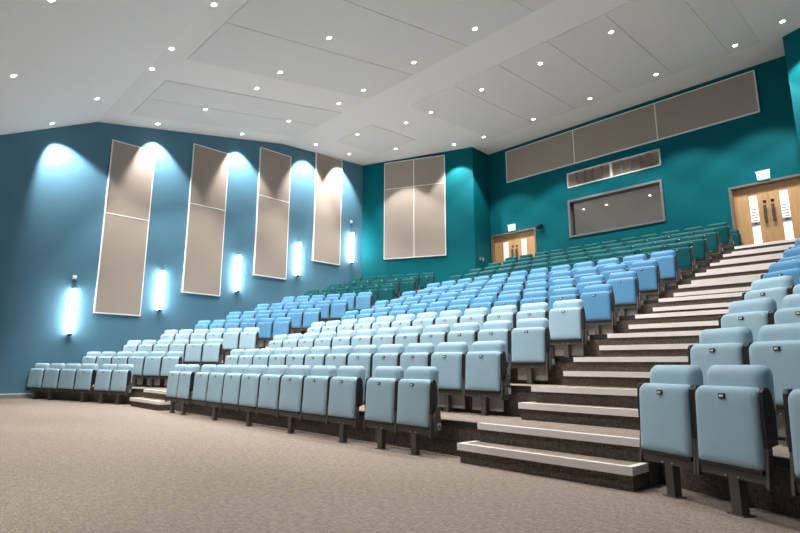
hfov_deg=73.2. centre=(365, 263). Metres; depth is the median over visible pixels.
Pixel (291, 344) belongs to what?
seat cushion
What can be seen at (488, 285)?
seat cushion
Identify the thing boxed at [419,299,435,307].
seat cushion
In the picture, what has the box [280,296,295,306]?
seat
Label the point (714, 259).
floor
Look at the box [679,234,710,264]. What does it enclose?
seat
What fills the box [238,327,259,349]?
seat
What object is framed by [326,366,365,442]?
seat
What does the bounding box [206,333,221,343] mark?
seat cushion
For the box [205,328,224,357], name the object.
seat
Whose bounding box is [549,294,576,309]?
seat cushion
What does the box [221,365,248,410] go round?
seat
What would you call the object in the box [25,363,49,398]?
seat
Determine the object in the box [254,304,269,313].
seat
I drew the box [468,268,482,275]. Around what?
seat
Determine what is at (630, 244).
seat
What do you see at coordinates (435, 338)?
seat cushion
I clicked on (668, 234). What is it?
seat
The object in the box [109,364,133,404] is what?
seat
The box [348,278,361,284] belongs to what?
seat
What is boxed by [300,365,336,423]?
seat
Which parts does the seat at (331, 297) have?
backrest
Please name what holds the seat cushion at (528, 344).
on the seat at (531, 351)
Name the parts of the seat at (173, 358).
backrest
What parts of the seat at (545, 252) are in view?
backrest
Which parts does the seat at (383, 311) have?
backrest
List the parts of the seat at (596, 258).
backrest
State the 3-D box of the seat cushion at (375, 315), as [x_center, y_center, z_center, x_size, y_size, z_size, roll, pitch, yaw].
[0.319,1.270,11.571,0.129,0.435,0.464,11,-15,-41]
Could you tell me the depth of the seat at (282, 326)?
14.12 m
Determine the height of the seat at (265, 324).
0.810 m
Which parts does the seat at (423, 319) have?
backrest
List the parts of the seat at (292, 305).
backrest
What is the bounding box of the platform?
[36,385,799,518]
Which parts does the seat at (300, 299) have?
backrest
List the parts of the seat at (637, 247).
backrest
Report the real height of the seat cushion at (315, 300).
0.430 m
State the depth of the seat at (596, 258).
12.12 m
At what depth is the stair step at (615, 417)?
5.04 m
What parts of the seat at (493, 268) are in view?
backrest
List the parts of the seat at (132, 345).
backrest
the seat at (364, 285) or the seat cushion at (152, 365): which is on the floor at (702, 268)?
the seat at (364, 285)
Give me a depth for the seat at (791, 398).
2.87 m
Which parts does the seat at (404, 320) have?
backrest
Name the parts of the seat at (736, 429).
number plate, backrest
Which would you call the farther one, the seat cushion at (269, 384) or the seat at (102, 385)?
the seat at (102, 385)
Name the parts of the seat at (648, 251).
backrest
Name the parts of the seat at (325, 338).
backrest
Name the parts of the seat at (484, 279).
backrest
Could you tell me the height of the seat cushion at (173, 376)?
0.449 m
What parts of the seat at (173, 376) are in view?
backrest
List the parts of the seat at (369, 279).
backrest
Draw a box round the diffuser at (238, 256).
[237,255,240,289]
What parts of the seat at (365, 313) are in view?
backrest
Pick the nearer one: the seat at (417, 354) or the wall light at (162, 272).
the seat at (417, 354)
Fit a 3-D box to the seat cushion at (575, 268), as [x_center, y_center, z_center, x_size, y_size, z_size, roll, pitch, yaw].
[4.590,0.289,11.361,0.129,0.435,0.464,11,-15,-41]
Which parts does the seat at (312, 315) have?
backrest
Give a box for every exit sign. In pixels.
[507,223,515,231]
[755,169,769,180]
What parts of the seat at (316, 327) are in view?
backrest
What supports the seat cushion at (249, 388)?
on the seat at (249, 388)
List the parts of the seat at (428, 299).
backrest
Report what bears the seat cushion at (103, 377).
on the seat at (102, 385)
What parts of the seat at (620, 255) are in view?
backrest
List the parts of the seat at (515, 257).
backrest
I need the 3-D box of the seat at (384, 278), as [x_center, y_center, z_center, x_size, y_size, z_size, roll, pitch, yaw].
[0.629,0.796,19.112,0.560,0.763,0.224,-5,-12,27]
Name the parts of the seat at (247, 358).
backrest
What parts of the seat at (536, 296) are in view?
backrest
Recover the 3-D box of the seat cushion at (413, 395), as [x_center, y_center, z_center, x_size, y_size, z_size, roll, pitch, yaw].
[0.497,1.373,5.330,0.129,0.449,0.423,11,-15,-41]
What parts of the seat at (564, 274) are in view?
backrest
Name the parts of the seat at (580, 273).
backrest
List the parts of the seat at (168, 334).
backrest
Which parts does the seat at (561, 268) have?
backrest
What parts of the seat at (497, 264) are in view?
backrest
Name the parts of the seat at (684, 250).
backrest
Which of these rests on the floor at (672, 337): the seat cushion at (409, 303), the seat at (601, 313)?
the seat at (601, 313)
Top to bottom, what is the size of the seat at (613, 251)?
0.771 m
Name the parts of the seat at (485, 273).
backrest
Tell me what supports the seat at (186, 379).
on the floor at (66, 466)
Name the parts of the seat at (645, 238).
backrest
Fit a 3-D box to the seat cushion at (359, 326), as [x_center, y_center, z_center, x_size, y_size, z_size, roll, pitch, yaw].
[-0.047,1.387,10.493,0.129,0.435,0.464,11,-15,-41]
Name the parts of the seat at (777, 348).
number plate, backrest, kick panel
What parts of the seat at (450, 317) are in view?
backrest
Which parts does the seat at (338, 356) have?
backrest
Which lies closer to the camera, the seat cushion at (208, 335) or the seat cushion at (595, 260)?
the seat cushion at (595, 260)
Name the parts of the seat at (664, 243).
backrest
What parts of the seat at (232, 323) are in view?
backrest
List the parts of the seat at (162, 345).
backrest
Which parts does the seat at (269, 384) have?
backrest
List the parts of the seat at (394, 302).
backrest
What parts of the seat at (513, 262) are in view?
backrest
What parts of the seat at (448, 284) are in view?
backrest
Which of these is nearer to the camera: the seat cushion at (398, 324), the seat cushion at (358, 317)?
the seat cushion at (398, 324)
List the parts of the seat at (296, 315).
backrest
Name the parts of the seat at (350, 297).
backrest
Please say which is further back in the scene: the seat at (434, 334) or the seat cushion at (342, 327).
the seat cushion at (342, 327)
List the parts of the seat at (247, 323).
backrest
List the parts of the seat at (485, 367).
kick panel, backrest, panel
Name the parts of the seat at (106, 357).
backrest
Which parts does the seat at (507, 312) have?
backrest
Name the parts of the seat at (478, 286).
backrest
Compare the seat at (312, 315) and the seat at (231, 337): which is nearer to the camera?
the seat at (231, 337)
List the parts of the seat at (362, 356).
backrest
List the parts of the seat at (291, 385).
backrest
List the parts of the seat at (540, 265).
backrest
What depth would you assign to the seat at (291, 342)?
10.55 m
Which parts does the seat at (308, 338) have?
backrest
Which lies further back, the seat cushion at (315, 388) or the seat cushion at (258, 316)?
the seat cushion at (258, 316)
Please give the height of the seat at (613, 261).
0.819 m
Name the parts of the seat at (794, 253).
backrest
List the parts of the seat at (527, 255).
backrest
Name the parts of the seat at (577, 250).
backrest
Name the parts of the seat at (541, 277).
backrest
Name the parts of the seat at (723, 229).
backrest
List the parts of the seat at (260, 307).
backrest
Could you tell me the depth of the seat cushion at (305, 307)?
16.01 m
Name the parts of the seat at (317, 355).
backrest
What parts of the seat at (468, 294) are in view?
backrest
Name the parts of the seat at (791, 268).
backrest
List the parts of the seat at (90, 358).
backrest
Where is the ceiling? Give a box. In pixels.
[0,0,799,164]
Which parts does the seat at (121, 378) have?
backrest, panel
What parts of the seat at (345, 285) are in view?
backrest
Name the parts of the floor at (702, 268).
edge trim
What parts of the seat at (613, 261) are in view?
backrest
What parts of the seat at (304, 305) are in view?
backrest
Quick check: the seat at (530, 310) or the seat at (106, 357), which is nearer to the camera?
the seat at (530, 310)
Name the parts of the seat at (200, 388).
backrest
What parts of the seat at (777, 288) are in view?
backrest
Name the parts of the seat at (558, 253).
backrest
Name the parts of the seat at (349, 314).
backrest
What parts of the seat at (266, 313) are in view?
backrest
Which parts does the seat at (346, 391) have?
backrest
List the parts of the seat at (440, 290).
backrest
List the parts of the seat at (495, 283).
backrest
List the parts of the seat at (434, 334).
backrest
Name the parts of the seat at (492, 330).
backrest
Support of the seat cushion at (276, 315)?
on the seat at (277, 313)
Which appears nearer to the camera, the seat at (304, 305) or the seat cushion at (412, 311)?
the seat cushion at (412, 311)
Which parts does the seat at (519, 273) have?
backrest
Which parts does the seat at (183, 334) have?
backrest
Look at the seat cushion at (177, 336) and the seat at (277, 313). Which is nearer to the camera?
the seat cushion at (177, 336)
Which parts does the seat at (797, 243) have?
backrest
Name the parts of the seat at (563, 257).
backrest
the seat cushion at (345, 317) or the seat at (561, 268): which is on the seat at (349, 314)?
the seat cushion at (345, 317)
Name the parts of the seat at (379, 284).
backrest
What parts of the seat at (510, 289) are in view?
backrest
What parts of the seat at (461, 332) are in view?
backrest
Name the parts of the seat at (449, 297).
backrest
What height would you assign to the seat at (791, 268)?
0.853 m
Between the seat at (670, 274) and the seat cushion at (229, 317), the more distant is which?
the seat cushion at (229, 317)
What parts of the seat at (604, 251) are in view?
backrest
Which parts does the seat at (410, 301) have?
backrest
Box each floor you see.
[0,398,799,532]
[93,379,785,440]
[200,356,688,384]
[222,330,702,358]
[301,266,768,334]
[584,309,728,334]
[692,255,782,273]
[706,245,794,263]
[718,238,797,254]
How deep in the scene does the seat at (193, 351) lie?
12.96 m
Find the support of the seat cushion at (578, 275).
on the seat at (580, 273)
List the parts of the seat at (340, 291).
backrest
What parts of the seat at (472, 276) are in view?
backrest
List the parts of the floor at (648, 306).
edge trim, edge trim, edge trim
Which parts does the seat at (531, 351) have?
backrest, kick panel, panel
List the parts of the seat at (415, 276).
backrest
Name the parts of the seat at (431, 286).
backrest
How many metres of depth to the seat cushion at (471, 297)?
11.08 m
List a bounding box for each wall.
[0,122,362,393]
[361,147,491,285]
[488,56,799,259]
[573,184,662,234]
[782,28,799,150]
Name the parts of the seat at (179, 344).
backrest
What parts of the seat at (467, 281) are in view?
backrest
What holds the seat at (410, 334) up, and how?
on the floor at (541, 393)
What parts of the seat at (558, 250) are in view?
backrest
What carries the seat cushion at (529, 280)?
on the seat at (541, 277)
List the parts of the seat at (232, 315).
backrest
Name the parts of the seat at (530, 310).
backrest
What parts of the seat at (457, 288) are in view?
backrest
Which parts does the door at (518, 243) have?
vision panel, vision panel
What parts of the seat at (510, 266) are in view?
backrest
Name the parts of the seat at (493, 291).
backrest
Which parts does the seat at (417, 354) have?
backrest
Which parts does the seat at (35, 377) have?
backrest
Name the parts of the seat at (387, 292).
backrest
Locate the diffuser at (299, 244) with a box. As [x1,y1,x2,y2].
[298,243,300,273]
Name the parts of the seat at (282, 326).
backrest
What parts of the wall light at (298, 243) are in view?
plate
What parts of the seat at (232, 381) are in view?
backrest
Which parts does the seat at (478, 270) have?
backrest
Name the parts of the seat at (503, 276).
backrest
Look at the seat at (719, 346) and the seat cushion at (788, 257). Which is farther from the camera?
the seat cushion at (788, 257)
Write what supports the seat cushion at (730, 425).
on the seat at (736, 429)
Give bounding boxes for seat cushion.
[27,368,43,387]
[42,369,59,387]
[58,369,75,388]
[74,369,92,389]
[81,356,95,367]
[94,370,111,390]
[96,356,110,369]
[110,370,128,390]
[112,357,126,366]
[123,345,136,355]
[128,357,143,374]
[138,344,151,356]
[143,357,160,375]
[153,344,168,355]
[160,334,174,343]
[161,357,178,375]
[166,371,180,396]
[169,344,184,357]
[175,334,189,339]
[177,372,192,398]
[185,344,201,361]
[190,333,205,340]
[192,372,209,400]
[194,324,207,330]
[202,344,219,361]
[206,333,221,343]
[206,373,224,402]
[209,324,222,332]
[222,373,241,404]
[223,332,238,348]
[224,323,238,332]
[225,356,237,365]
[226,315,238,323]
[238,355,252,366]
[239,332,256,348]
[239,374,259,406]
[240,315,253,322]
[240,323,254,331]
[253,355,268,364]
[254,307,266,313]
[255,314,269,322]
[256,322,271,337]
[258,374,279,408]
[268,340,282,348]
[268,355,285,366]
[269,307,281,313]
[271,313,284,321]
[272,322,288,337]
[279,375,302,411]
[281,300,292,306]
[283,306,296,312]
[283,340,296,348]
[286,354,303,367]
[287,313,301,327]
[295,299,307,305]
[298,339,313,348]
[299,305,312,312]
[302,376,329,414]
[303,312,318,327]
[305,293,317,298]
[305,354,324,368]
[307,327,320,334]
[309,298,322,304]
[314,338,330,346]
[315,304,328,318]
[319,292,331,297]
[322,326,335,331]
[324,297,337,303]
[325,354,346,370]
[327,286,339,291]
[328,377,358,417]
[330,303,345,317]
[332,337,349,346]
[333,291,346,296]
[337,325,352,332]
[340,296,353,309]
[341,315,354,322]
[348,290,361,295]
[348,353,370,381]
[351,336,370,353]
[354,323,370,332]
[355,284,367,289]
[356,295,370,309]
[356,314,370,320]
[363,289,376,301]
[365,378,395,422]
[370,284,382,288]
[372,305,384,311]
[372,312,387,322]
[372,322,389,334]
[372,335,392,352]
[372,353,397,377]
[379,288,393,300]
[385,282,398,294]
[387,303,400,311]
[389,310,404,320]
[391,320,410,333]
[395,333,417,352]
[397,379,430,426]
[400,281,414,294]
[400,352,427,378]
[403,301,417,309]
[405,276,417,287]
[407,309,423,319]
[412,319,432,332]
[414,293,427,300]
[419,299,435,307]
[420,275,433,287]
[420,332,444,351]
[426,307,444,317]
[430,291,444,298]
[431,352,462,388]
[435,317,456,331]
[437,297,454,305]
[447,289,462,295]
[447,305,466,315]
[447,331,474,351]
[457,295,474,303]
[460,315,483,329]
[465,287,481,294]
[465,351,500,390]
[469,302,490,314]
[472,280,486,285]
[477,292,496,301]
[478,329,507,361]
[484,284,501,291]
[487,312,512,323]
[489,278,505,283]
[494,300,516,306]
[499,290,520,294]
[504,282,522,285]
[511,327,545,361]
[516,310,544,322]
[520,297,545,311]
[523,287,545,298]
[525,279,545,288]
[527,272,545,280]
[548,264,565,271]
[548,269,567,278]
[548,276,569,286]
[549,284,572,296]
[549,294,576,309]
[549,307,581,339]
[569,261,587,268]
[571,266,591,275]
[573,273,596,283]
[576,281,602,293]
[580,291,611,320]
[591,258,610,265]
[595,263,616,272]
[600,269,624,280]
[606,277,636,304]
[610,250,626,257]
[615,254,633,262]
[621,259,644,268]
[629,266,657,290]
[632,247,647,253]
[639,251,660,258]
[639,383,692,456]
[649,256,675,278]
[657,243,674,250]
[666,247,691,267]
[681,239,705,258]
[690,343,743,384]
[695,385,765,469]
[698,232,717,250]
[709,226,728,243]
[721,311,768,342]
[730,233,740,246]
[744,287,787,309]
[749,340,799,404]
[763,268,799,285]
[774,307,799,323]
[778,255,799,261]
[788,389,799,477]
[793,284,799,293]
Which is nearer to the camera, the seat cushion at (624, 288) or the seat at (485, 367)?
the seat at (485, 367)
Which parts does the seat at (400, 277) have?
backrest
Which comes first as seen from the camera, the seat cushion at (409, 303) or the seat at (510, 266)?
the seat cushion at (409, 303)
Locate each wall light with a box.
[67,288,76,335]
[157,270,164,311]
[235,255,241,292]
[296,242,300,276]
[350,232,353,263]
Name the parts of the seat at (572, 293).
backrest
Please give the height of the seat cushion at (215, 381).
0.449 m
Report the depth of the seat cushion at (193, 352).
12.94 m
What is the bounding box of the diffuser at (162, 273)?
[159,271,164,308]
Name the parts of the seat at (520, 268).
backrest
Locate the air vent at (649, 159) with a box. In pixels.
[567,148,660,187]
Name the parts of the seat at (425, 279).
backrest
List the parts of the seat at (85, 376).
backrest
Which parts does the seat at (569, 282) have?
backrest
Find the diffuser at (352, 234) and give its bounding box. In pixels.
[351,233,353,261]
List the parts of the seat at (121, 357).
backrest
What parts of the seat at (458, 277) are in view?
backrest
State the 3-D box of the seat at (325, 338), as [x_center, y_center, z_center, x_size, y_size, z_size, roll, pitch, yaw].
[-0.732,1.649,9.815,0.224,0.819,0.522,11,-15,-41]
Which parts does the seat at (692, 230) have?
backrest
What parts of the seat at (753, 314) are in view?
backrest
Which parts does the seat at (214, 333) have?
backrest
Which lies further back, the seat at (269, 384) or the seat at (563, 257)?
the seat at (563, 257)
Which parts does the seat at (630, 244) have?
backrest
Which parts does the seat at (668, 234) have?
backrest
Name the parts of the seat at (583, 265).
backrest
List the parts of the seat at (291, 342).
backrest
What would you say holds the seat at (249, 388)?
on the floor at (66, 466)
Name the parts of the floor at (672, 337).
edge trim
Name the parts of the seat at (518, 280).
backrest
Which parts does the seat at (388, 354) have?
backrest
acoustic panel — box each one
[93,140,155,315]
[182,143,228,295]
[253,147,290,279]
[312,152,341,264]
[384,155,445,259]
[505,70,759,182]
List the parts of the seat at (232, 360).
backrest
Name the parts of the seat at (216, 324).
backrest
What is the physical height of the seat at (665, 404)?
0.871 m
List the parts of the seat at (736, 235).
backrest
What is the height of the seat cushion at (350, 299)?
0.430 m
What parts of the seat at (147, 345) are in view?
backrest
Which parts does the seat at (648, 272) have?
backrest, kick panel, panel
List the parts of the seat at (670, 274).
backrest, kick panel, panel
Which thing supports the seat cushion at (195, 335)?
on the seat at (198, 333)
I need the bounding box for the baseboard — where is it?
[0,393,32,398]
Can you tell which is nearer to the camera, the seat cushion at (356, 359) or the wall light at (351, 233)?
the seat cushion at (356, 359)
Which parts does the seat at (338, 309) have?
backrest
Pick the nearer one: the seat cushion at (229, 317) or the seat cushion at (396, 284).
the seat cushion at (229, 317)
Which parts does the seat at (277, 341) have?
backrest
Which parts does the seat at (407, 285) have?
backrest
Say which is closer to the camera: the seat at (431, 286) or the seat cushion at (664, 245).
the seat cushion at (664, 245)
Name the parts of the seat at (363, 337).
backrest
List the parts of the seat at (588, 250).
backrest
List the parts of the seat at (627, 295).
backrest, kick panel, panel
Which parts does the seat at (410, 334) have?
backrest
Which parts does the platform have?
edge trim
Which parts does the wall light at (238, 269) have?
plate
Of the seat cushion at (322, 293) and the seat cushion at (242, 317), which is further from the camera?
the seat cushion at (322, 293)
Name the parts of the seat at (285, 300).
backrest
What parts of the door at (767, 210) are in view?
vision panel, lock plate, pull handle, pull handle, vision panel, lock plate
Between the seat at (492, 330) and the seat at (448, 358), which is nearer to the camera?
the seat at (448, 358)
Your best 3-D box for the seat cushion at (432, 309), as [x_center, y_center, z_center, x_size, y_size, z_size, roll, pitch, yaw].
[1.376,1.061,10.423,0.129,0.435,0.464,11,-15,-41]
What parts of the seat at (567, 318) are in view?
backrest, kick panel, panel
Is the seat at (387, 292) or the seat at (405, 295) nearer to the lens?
the seat at (405, 295)
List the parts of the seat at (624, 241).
backrest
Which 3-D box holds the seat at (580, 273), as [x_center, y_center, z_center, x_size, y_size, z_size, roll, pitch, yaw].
[4.258,0.482,10.301,0.224,0.819,0.522,11,-15,-41]
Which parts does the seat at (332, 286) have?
backrest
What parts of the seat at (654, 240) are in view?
backrest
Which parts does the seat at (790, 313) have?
backrest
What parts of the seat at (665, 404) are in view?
backrest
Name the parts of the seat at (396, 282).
backrest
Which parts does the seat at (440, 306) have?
backrest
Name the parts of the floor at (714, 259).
edge trim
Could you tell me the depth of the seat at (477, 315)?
8.58 m
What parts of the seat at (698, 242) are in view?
backrest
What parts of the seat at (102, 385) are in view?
backrest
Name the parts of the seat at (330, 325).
backrest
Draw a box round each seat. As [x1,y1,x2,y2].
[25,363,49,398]
[40,363,64,399]
[56,363,81,392]
[73,364,97,401]
[81,352,100,367]
[92,364,116,403]
[96,352,115,369]
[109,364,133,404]
[111,352,131,366]
[122,340,141,355]
[127,351,148,386]
[137,340,156,356]
[142,351,165,387]
[152,340,171,355]
[159,351,183,385]
[160,330,177,343]
[165,364,186,412]
[168,339,188,362]
[174,329,192,340]
[176,364,199,414]
[183,339,205,370]
[189,329,208,343]
[191,364,215,406]
[193,320,210,332]
[200,339,223,365]
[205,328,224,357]
[205,365,231,420]
[208,320,225,332]
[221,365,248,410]
[222,328,241,356]
[224,319,241,332]
[224,349,244,365]
[225,312,241,323]
[237,365,267,426]
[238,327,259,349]
[238,349,258,366]
[239,311,256,322]
[239,319,257,331]
[252,348,274,366]
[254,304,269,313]
[254,310,271,322]
[256,318,274,346]
[256,365,288,416]
[268,303,283,313]
[268,335,287,348]
[268,348,291,366]
[270,310,287,321]
[271,317,291,340]
[277,365,311,433]
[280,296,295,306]
[282,334,302,348]
[283,302,299,312]
[285,347,310,367]
[286,309,303,333]
[294,296,309,305]
[297,333,318,348]
[298,301,314,312]
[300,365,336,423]
[302,308,321,331]
[304,290,318,298]
[304,346,330,368]
[306,322,325,334]
[309,295,324,304]
[314,300,330,323]
[314,331,336,347]
[318,289,333,297]
[321,320,340,331]
[324,294,339,303]
[324,346,352,370]
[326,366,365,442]
[327,283,340,291]
[329,300,347,320]
[331,330,355,348]
[332,288,347,296]
[336,319,357,332]
[339,293,355,310]
[340,282,354,290]
[340,310,358,322]
[347,287,362,295]
[347,345,376,400]
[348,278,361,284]
[350,329,375,353]
[353,317,374,332]
[355,281,369,289]
[355,292,373,314]
[355,309,374,320]
[361,277,375,284]
[362,286,378,305]
[363,366,403,449]
[369,280,384,288]
[371,300,388,311]
[371,307,390,322]
[371,316,394,334]
[371,327,398,352]
[371,344,403,377]
[375,276,389,283]
[378,285,395,303]
[384,279,399,298]
[386,298,404,311]
[388,305,408,320]
[389,275,403,281]
[390,314,414,333]
[394,326,422,352]
[395,366,440,455]
[398,291,415,301]
[399,278,416,296]
[399,343,434,378]
[402,296,420,309]
[404,273,418,291]
[406,303,427,319]
[411,312,437,332]
[413,289,431,300]
[419,272,435,289]
[419,294,438,307]
[419,324,449,351]
[423,283,439,292]
[425,301,448,317]
[429,287,447,298]
[429,342,467,411]
[434,310,461,331]
[436,292,457,305]
[438,281,455,290]
[446,284,465,295]
[446,299,470,315]
[446,322,479,351]
[448,275,461,283]
[454,278,471,287]
[456,290,477,303]
[458,308,487,329]
[462,273,477,281]
[463,341,510,415]
[464,282,484,294]
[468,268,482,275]
[468,296,494,314]
[471,276,489,285]
[476,287,499,301]
[476,320,512,379]
[477,271,493,278]
[482,280,504,291]
[483,266,497,273]
[485,262,500,268]
[485,305,516,328]
[488,273,507,283]
[492,268,510,276]
[492,293,520,311]
[497,264,513,271]
[498,284,523,299]
[503,256,517,262]
[503,260,515,266]
[503,277,525,286]
[506,271,527,282]
[509,318,554,383]
[510,265,528,273]
[512,261,530,270]
[515,257,531,265]
[515,302,548,327]
[517,254,532,261]
[518,290,548,311]
[522,281,548,298]
[524,274,548,288]
[526,268,547,280]
[528,263,547,274]
[529,258,547,268]
[531,255,547,263]
[532,251,547,259]
[547,249,563,257]
[547,252,565,261]
[547,255,566,266]
[547,260,568,271]
[547,265,570,278]
[547,271,572,286]
[547,278,575,296]
[547,287,578,309]
[547,299,589,356]
[565,246,580,254]
[565,249,583,258]
[566,252,586,263]
[568,257,589,268]
[569,261,593,275]
[572,267,598,283]
[574,275,604,293]
[578,284,618,334]
[583,243,598,251]
[584,246,602,255]
[586,249,607,260]
[591,253,612,265]
[593,258,619,272]
[598,264,626,280]
[601,240,617,248]
[604,271,643,315]
[606,243,622,252]
[610,246,629,257]
[613,250,636,262]
[619,254,646,268]
[620,237,637,245]
[626,239,644,249]
[627,260,663,299]
[632,242,652,253]
[637,246,663,258]
[637,365,702,498]
[640,233,657,242]
[646,250,681,286]
[648,236,667,245]
[653,239,677,250]
[661,230,679,238]
[664,242,697,274]
[671,232,691,242]
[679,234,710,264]
[684,226,703,235]
[687,327,752,384]
[692,365,779,517]
[695,228,722,255]
[707,222,733,247]
[718,298,776,342]
[730,229,742,246]
[742,276,794,309]
[745,323,799,445]
[760,258,799,285]
[771,293,799,323]
[775,247,799,262]
[783,388,799,495]
[788,238,799,248]
[790,284,799,294]
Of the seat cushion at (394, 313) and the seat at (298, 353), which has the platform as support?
the seat at (298, 353)
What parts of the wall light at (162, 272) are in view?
plate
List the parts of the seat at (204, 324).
backrest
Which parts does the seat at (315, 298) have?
backrest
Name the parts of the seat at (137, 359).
kick panel, backrest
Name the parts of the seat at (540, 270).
backrest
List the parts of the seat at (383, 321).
backrest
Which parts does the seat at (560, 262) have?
backrest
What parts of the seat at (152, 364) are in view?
kick panel, backrest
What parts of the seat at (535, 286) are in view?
backrest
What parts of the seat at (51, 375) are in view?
backrest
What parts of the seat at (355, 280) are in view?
backrest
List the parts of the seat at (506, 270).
backrest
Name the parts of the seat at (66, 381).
backrest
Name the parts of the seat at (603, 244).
backrest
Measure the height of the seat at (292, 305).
0.763 m
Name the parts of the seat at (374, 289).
backrest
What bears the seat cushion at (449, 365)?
on the seat at (448, 358)
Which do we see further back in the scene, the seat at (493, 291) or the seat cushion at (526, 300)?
the seat at (493, 291)
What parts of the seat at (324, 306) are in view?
backrest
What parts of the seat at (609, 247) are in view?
backrest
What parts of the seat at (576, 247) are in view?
backrest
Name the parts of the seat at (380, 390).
backrest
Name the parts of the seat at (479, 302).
backrest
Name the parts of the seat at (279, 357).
backrest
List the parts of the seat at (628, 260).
backrest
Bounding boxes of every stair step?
[130,397,170,410]
[457,441,648,491]
[518,402,638,429]
[563,371,649,387]
[599,343,698,356]
[628,321,718,332]
[653,302,731,312]
[673,286,750,296]
[691,273,765,283]
[706,262,775,271]
[720,253,782,261]
[732,244,794,252]
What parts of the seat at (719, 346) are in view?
backrest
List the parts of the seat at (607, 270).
backrest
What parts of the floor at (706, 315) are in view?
edge trim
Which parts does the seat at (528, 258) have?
backrest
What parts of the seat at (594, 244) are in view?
backrest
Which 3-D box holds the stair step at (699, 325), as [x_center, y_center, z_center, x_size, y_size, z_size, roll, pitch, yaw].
[4.333,0.866,7.140,0.284,0.167,1.495,11,-15,-41]
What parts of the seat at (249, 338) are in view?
backrest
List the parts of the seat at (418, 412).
backrest, panel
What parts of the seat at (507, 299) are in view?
backrest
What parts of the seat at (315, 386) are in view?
backrest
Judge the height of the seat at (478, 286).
0.771 m
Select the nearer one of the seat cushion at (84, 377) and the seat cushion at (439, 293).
the seat cushion at (84, 377)
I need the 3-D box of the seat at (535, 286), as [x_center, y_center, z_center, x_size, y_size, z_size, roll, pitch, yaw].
[3.187,0.716,9.992,0.224,0.771,0.522,11,-15,-41]
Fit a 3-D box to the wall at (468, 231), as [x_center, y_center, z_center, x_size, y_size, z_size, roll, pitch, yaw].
[2.324,0.144,20.288,3.050,9.150,3.993,11,-15,-41]
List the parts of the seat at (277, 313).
backrest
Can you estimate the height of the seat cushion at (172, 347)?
0.430 m
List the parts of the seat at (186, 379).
backrest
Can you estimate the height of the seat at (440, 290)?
0.771 m
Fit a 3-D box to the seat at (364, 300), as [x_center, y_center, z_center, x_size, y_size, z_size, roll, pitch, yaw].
[-0.009,1.250,16.240,0.608,0.810,0.224,-5,-12,27]
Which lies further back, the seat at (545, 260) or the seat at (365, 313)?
the seat at (545, 260)
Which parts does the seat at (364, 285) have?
backrest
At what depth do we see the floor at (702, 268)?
10.27 m
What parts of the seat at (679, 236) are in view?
backrest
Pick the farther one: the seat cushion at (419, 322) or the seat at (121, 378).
the seat at (121, 378)
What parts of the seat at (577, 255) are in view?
backrest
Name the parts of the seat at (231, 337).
backrest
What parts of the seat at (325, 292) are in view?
backrest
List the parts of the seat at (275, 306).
backrest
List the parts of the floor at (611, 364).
edge trim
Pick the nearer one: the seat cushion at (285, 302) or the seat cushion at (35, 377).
the seat cushion at (35, 377)
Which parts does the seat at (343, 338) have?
backrest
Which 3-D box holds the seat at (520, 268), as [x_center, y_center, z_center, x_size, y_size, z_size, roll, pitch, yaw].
[3.933,0.432,13.611,0.224,0.771,0.522,11,-15,-41]
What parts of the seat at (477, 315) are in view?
backrest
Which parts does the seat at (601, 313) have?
backrest, kick panel, panel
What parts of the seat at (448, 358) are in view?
kick panel, backrest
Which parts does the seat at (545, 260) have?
backrest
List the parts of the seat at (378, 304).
backrest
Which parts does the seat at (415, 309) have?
backrest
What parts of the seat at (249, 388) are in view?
backrest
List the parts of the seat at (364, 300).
backrest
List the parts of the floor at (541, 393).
edge trim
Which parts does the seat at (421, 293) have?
backrest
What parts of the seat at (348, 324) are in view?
backrest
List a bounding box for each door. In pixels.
[491,227,536,264]
[728,173,799,244]
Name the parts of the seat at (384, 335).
backrest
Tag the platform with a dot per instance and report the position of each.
(456, 427)
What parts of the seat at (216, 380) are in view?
backrest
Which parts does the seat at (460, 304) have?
backrest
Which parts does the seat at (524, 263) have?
backrest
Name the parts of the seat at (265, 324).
kick panel, backrest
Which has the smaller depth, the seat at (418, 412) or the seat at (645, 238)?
the seat at (418, 412)
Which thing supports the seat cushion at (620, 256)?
on the seat at (620, 255)
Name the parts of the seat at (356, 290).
backrest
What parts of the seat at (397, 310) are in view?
backrest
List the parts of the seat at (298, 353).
backrest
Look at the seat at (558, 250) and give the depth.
16.15 m
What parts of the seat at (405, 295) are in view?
backrest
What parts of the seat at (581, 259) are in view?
backrest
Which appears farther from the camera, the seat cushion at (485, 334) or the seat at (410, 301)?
the seat at (410, 301)
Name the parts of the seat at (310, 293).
backrest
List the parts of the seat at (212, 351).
backrest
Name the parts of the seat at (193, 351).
backrest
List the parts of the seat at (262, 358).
backrest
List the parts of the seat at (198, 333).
backrest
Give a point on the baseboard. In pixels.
(24, 395)
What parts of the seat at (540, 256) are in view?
backrest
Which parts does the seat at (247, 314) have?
backrest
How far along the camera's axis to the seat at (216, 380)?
8.32 m
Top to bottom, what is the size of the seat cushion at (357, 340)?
0.435 m
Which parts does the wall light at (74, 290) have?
plate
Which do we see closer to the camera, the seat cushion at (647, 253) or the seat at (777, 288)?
the seat at (777, 288)
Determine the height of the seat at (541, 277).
0.819 m
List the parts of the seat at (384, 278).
backrest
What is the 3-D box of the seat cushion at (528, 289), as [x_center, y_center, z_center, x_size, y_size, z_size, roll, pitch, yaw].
[3.152,0.664,9.970,0.129,0.435,0.464,11,-15,-41]
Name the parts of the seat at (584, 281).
backrest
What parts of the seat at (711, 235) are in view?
backrest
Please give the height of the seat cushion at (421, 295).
0.435 m
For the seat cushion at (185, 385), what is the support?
on the seat at (186, 379)
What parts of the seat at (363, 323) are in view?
backrest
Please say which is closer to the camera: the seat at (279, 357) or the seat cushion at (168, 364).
the seat at (279, 357)
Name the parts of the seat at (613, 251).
backrest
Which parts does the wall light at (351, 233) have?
plate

